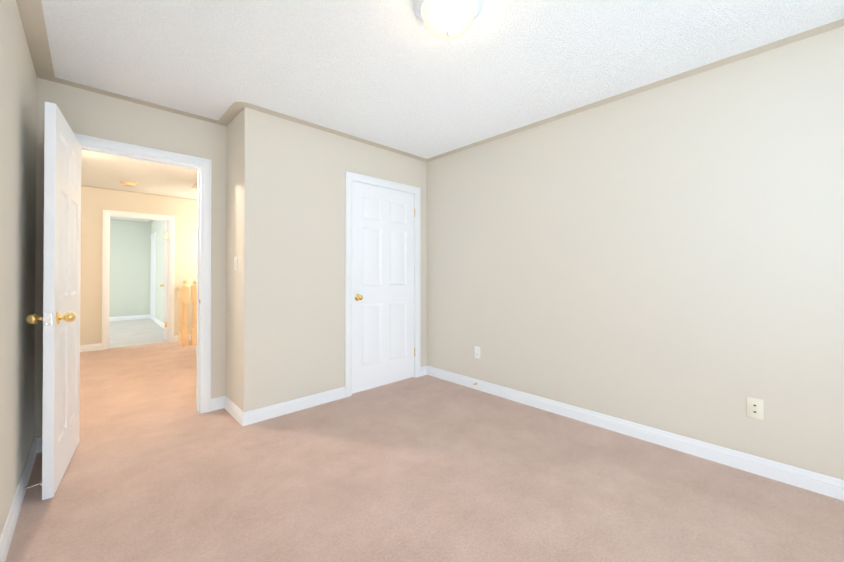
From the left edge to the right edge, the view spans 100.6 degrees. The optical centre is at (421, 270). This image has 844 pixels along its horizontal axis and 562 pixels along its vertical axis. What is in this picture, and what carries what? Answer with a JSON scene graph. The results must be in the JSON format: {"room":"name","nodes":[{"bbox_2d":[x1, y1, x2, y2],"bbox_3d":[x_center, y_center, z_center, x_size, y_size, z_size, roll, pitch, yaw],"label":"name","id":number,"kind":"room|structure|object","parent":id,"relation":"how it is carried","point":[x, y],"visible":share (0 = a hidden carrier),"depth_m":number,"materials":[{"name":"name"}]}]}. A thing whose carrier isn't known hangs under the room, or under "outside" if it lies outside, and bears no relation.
{"room":"empty bedroom","nodes":[
{"label":"empty bedroom","id":0,"kind":"room"},
{"bbox_2d":[0,0,36,537],"bbox_3d":[-1.125,-0.048,0.729,0.120,2.440,4.390,0,-1,-44],"label":"wall","id":1,"kind":"structure","parent":0,"point":[18,95],"depth_m":1.67,"materials":[{"name":"beige paint"}]},
{"bbox_2d":[0,436,41,561],"bbox_3d":[-1.071,1.122,0.773,0.030,0.100,4.150,0,-1,-44],"label":"baseboard","id":2,"kind":"structure","parent":1,"relation":"attached to","point":[36,447],"depth_m":1.68,"materials":[{"name":"white wood"}]},
{"bbox_2d":[24,482,41,490],"bbox_3d":[-2.039,1.135,1.846,0.078,0.026,0.025,0,-1,-44],"label":"door stop","id":3,"kind":"object","parent":2,"relation":"attached to","point":[25,487],"visible":0.79,"depth_m":1.84,"materials":[{"name":"silver metal"}]},
{"bbox_2d":[109,219,150,316],"bbox_3d":[-8.128,-0.002,7.807,3.310,2.440,0.120,0,-1,-44],"label":"wall","id":4,"kind":"structure","parent":0,"point":[130,254],"depth_m":8.62,"materials":[{"name":"white paint"}]},
{"bbox_2d":[109,315,163,328],"bbox_3d":[-6.746,1.159,6.343,3.310,0.100,3.896,0,-1,-44],"label":"baseboard","id":5,"kind":"structure","parent":4,"relation":"attached to","point":[137,317],"depth_m":8.52,"materials":[{"name":"white wood"}]},
{"bbox_2d":[34,78,226,436],"bbox_3d":[-1.439,-0.031,3.375,3.070,2.440,0.120,0,-1,-44],"label":"wall","id":6,"kind":"structure","parent":0,"point":[90,113],"depth_m":2.65,"materials":[{"name":"beige paint"}]},
{"bbox_2d":[26,102,80,499],"bbox_3d":[-2.138,0.154,2.095,0.183,2.030,0.772,0,0,-37],"label":"bedroom door","id":7,"kind":"structure","parent":6,"relation":"in","point":[60,318],"depth_m":1.92,"materials":[{"name":"painted wood"},{"name":"brass"}]},
{"bbox_2d":[74,133,211,412],"bbox_3d":[-2.157,0.125,2.692,0.910,2.120,0.155,0,-1,-44],"label":"trim","id":8,"kind":"structure","parent":6,"relation":"attached to","point":[202,167],"depth_m":2.92,"materials":[{"name":"white wood"}]},
{"bbox_2d":[80,186,196,344],"bbox_3d":[-4.233,-0.014,5.962,2.580,2.440,0.120,0,-1,-44],"label":"wall","id":9,"kind":"structure","parent":0,"point":[95,202],"depth_m":5.37,"materials":[{"name":"beige paint"}]},
{"bbox_2d":[80,343,101,351],"bbox_3d":[-4.968,1.151,5.164,0.365,0.100,0.013,0,-1,-44],"label":"baseboard","id":10,"kind":"structure","parent":9,"relation":"attached to","point":[90,347],"depth_m":5.21,"materials":[{"name":"white"}]},
{"bbox_2d":[102,210,174,349],"bbox_3d":[-4.556,0.144,5.656,0.900,2.120,0.158,0,-1,-44],"label":"trim","id":11,"kind":"structure","parent":9,"relation":"attached to","point":[107,214],"depth_m":5.48,"materials":[{"name":"white wood"}]},
{"bbox_2d":[81,182,196,199],"bbox_3d":[-2.925,-1.241,4.592,2.580,0.001,3.680,0,-1,-44],"label":"ceiling band","id":12,"kind":"object","parent":9,"relation":"attached to","point":[194,186],"visible":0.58,"depth_m":5.43,"materials":[{"name":"beige paint"}]},
{"bbox_2d":[174,334,190,341],"bbox_3d":[-3.717,1.159,6.352,1.285,0.100,0.013,0,-1,-44],"label":"baseboard","id":13,"kind":"structure","parent":9,"relation":"attached to","point":[175,337],"depth_m":5.94,"materials":[{"name":"white"}]},
{"bbox_2d":[151,220,167,322],"bbox_3d":[-5.542,-0.003,7.573,0.120,2.440,4.020,0,-1,-44],"label":"wall","id":14,"kind":"structure","parent":0,"point":[157,226],"depth_m":7.80,"materials":[{"name":"white paint"}]},
{"bbox_2d":[150,232,155,321],"bbox_3d":[-6.570,0.163,8.555,0.018,2.120,0.830,0,-1,-44],"label":"trim","id":15,"kind":"structure","parent":14,"relation":"attached to","point":[153,282],"depth_m":8.53,"materials":[{"name":"white wood"}]},
{"bbox_2d":[160,221,167,340],"bbox_3d":[-4.572,0.181,6.250,0.183,2.030,0.762,0,0,-36],"label":"room door","id":16,"kind":"structure","parent":14,"relation":"in","point":[165,281],"depth_m":5.95,"materials":[{"name":"white wood"}]},
{"bbox_2d":[226,112,240,407],"bbox_3d":[-1.530,-0.034,2.926,0.090,2.440,0.405,0,-1,-44],"label":"wall","id":17,"kind":"structure","parent":0,"point":[233,223],"depth_m":2.89,"materials":[{"name":"beige paint"}]},
{"bbox_2d":[216,396,240,422],"bbox_3d":[-1.546,1.136,2.845,0.035,0.100,0.490,0,-1,-44],"label":"baseboard","id":18,"kind":"structure","parent":17,"relation":"attached to","point":[222,402],"depth_m":2.92,"materials":[{"name":"white wood"}]},
{"bbox_2d":[234,257,237,270],"bbox_3d":[-1.507,-0.050,2.828,0.012,0.115,0.070,0,-1,-44],"label":"rocker light switch","id":19,"kind":"object","parent":17,"relation":"attached to","point":[235,263],"visible":1,"depth_m":2.81,"materials":[{"name":"white plastic"}]},
{"bbox_2d":[240,107,426,411],"bbox_3d":[-0.683,-0.030,3.389,1.955,2.440,0.090,0,-1,-44],"label":"wall","id":20,"kind":"structure","parent":0,"point":[292,330],"depth_m":2.97,"materials":[{"name":"beige paint"}]},
{"bbox_2d":[240,387,345,425],"bbox_3d":[-1.042,1.137,2.969,0.893,0.100,0.013,0,-1,-44],"label":"baseboard","id":21,"kind":"structure","parent":20,"relation":"attached to","point":[268,412],"depth_m":2.91,"materials":[{"name":"white wood"}]},
{"bbox_2d":[345,171,419,396],"bbox_3d":[-0.400,0.131,3.645,0.960,2.120,0.108,0,-1,-44],"label":"trim","id":22,"kind":"structure","parent":20,"relation":"attached to","point":[350,177],"depth_m":3.36,"materials":[{"name":"white wood"}]},
{"bbox_2d":[352,181,414,393],"bbox_3d":[-0.391,0.164,3.634,0.822,2.030,0.183,0,-1,-44],"label":"closet door","id":23,"kind":"structure","parent":20,"relation":"in","point":[383,350],"depth_m":3.59,"materials":[{"name":"painted wood"},{"name":"brass"}]},
{"bbox_2d":[5,319,843,561],"bbox_3d":[-3.357,1.224,3.993,5.230,0.060,12.210,0,-1,-44],"label":"floor","id":24,"kind":"structure","parent":0,"point":[426,468],"depth_m":1.89,"materials":[{"name":"beige carpet"}]},
{"bbox_2d":[177,281,188,346],"bbox_3d":[-3.931,0.685,5.741,0.120,1.040,0.610,0,-1,-44],"label":"stair railing","id":25,"kind":"object","parent":24,"relation":"on","point":[183,329],"depth_m":5.55,"materials":[{"name":"brown wood"}]},
{"bbox_2d":[191,280,196,345],"bbox_3d":[-3.671,0.684,5.663,0.119,1.040,0.119,0,0,37],"label":"stair railing","id":26,"kind":"object","parent":24,"relation":"on","point":[193,287],"depth_m":5.63,"materials":[{"name":"brown wood"}]},
{"bbox_2d":[16,0,843,161],"bbox_3d":[0.031,-1.259,1.835,3.070,0.001,4.150,0,-1,-44],"label":"ceiling band","id":27,"kind":"object","parent":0,"point":[32,18],"visible":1,"depth_m":2.32,"materials":[{"name":"beige paint"}]},
{"bbox_2d":[41,0,843,221],"bbox_3d":[-3.357,-1.286,4.009,5.230,0.080,12.210,0,-1,-44],"label":"ceiling","id":28,"kind":"structure","parent":0,"point":[396,74],"depth_m":2.06,"materials":[{"name":"white paint"}]},
{"bbox_2d":[119,181,137,186],"bbox_3d":[-4.163,-1.222,4.974,0.210,0.037,0.210,0,-1,-44],"label":"ceiling detector","id":29,"kind":"object","parent":28,"relation":"attached to","point":[128,183],"visible":1,"depth_m":4.92,"materials":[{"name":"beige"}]},
{"bbox_2d":[414,0,483,39],"bbox_3d":[0.126,-1.183,1.655,0.332,0.158,0.332,0,-1,-44],"label":"light","id":30,"kind":"object","parent":28,"relation":"attached to","point":[447,19],"visible":1,"depth_m":1.61,"materials":[{"name":"white glass"}]},
{"bbox_2d":[427,26,843,479],"bbox_3d":[1.188,-0.034,2.925,0.120,2.440,4.390,0,-1,-44],"label":"wall","id":31,"kind":"structure","parent":0,"point":[668,257],"depth_m":2.33,"materials":[{"name":"beige paint"}]},
{"bbox_2d":[475,346,479,358],"bbox_3d":[0.553,0.820,3.496,0.007,0.115,0.070,0,-1,-44],"label":"outlet","id":32,"kind":"object","parent":31,"relation":"attached to","point":[477,352],"visible":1,"depth_m":3.49,"materials":[{"name":"white plastic"}]},
{"bbox_2d":[420,366,843,500],"bbox_3d":[1.301,1.135,2.682,0.040,0.100,3.655,0,-1,-44],"label":"baseboard","id":33,"kind":"structure","parent":31,"relation":"attached to","point":[829,486],"depth_m":2.32,"materials":[{"name":"white wood"}]},
{"bbox_2d":[746,397,763,419],"bbox_3d":[1.937,0.805,2.038,0.007,0.117,0.072,0,-1,-44],"label":"electrical outlet","id":34,"kind":"object","parent":31,"relation":"attached to","point":[755,408],"visible":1,"depth_m":2.04,"materials":[{"name":"beige plastic"}]}
]}

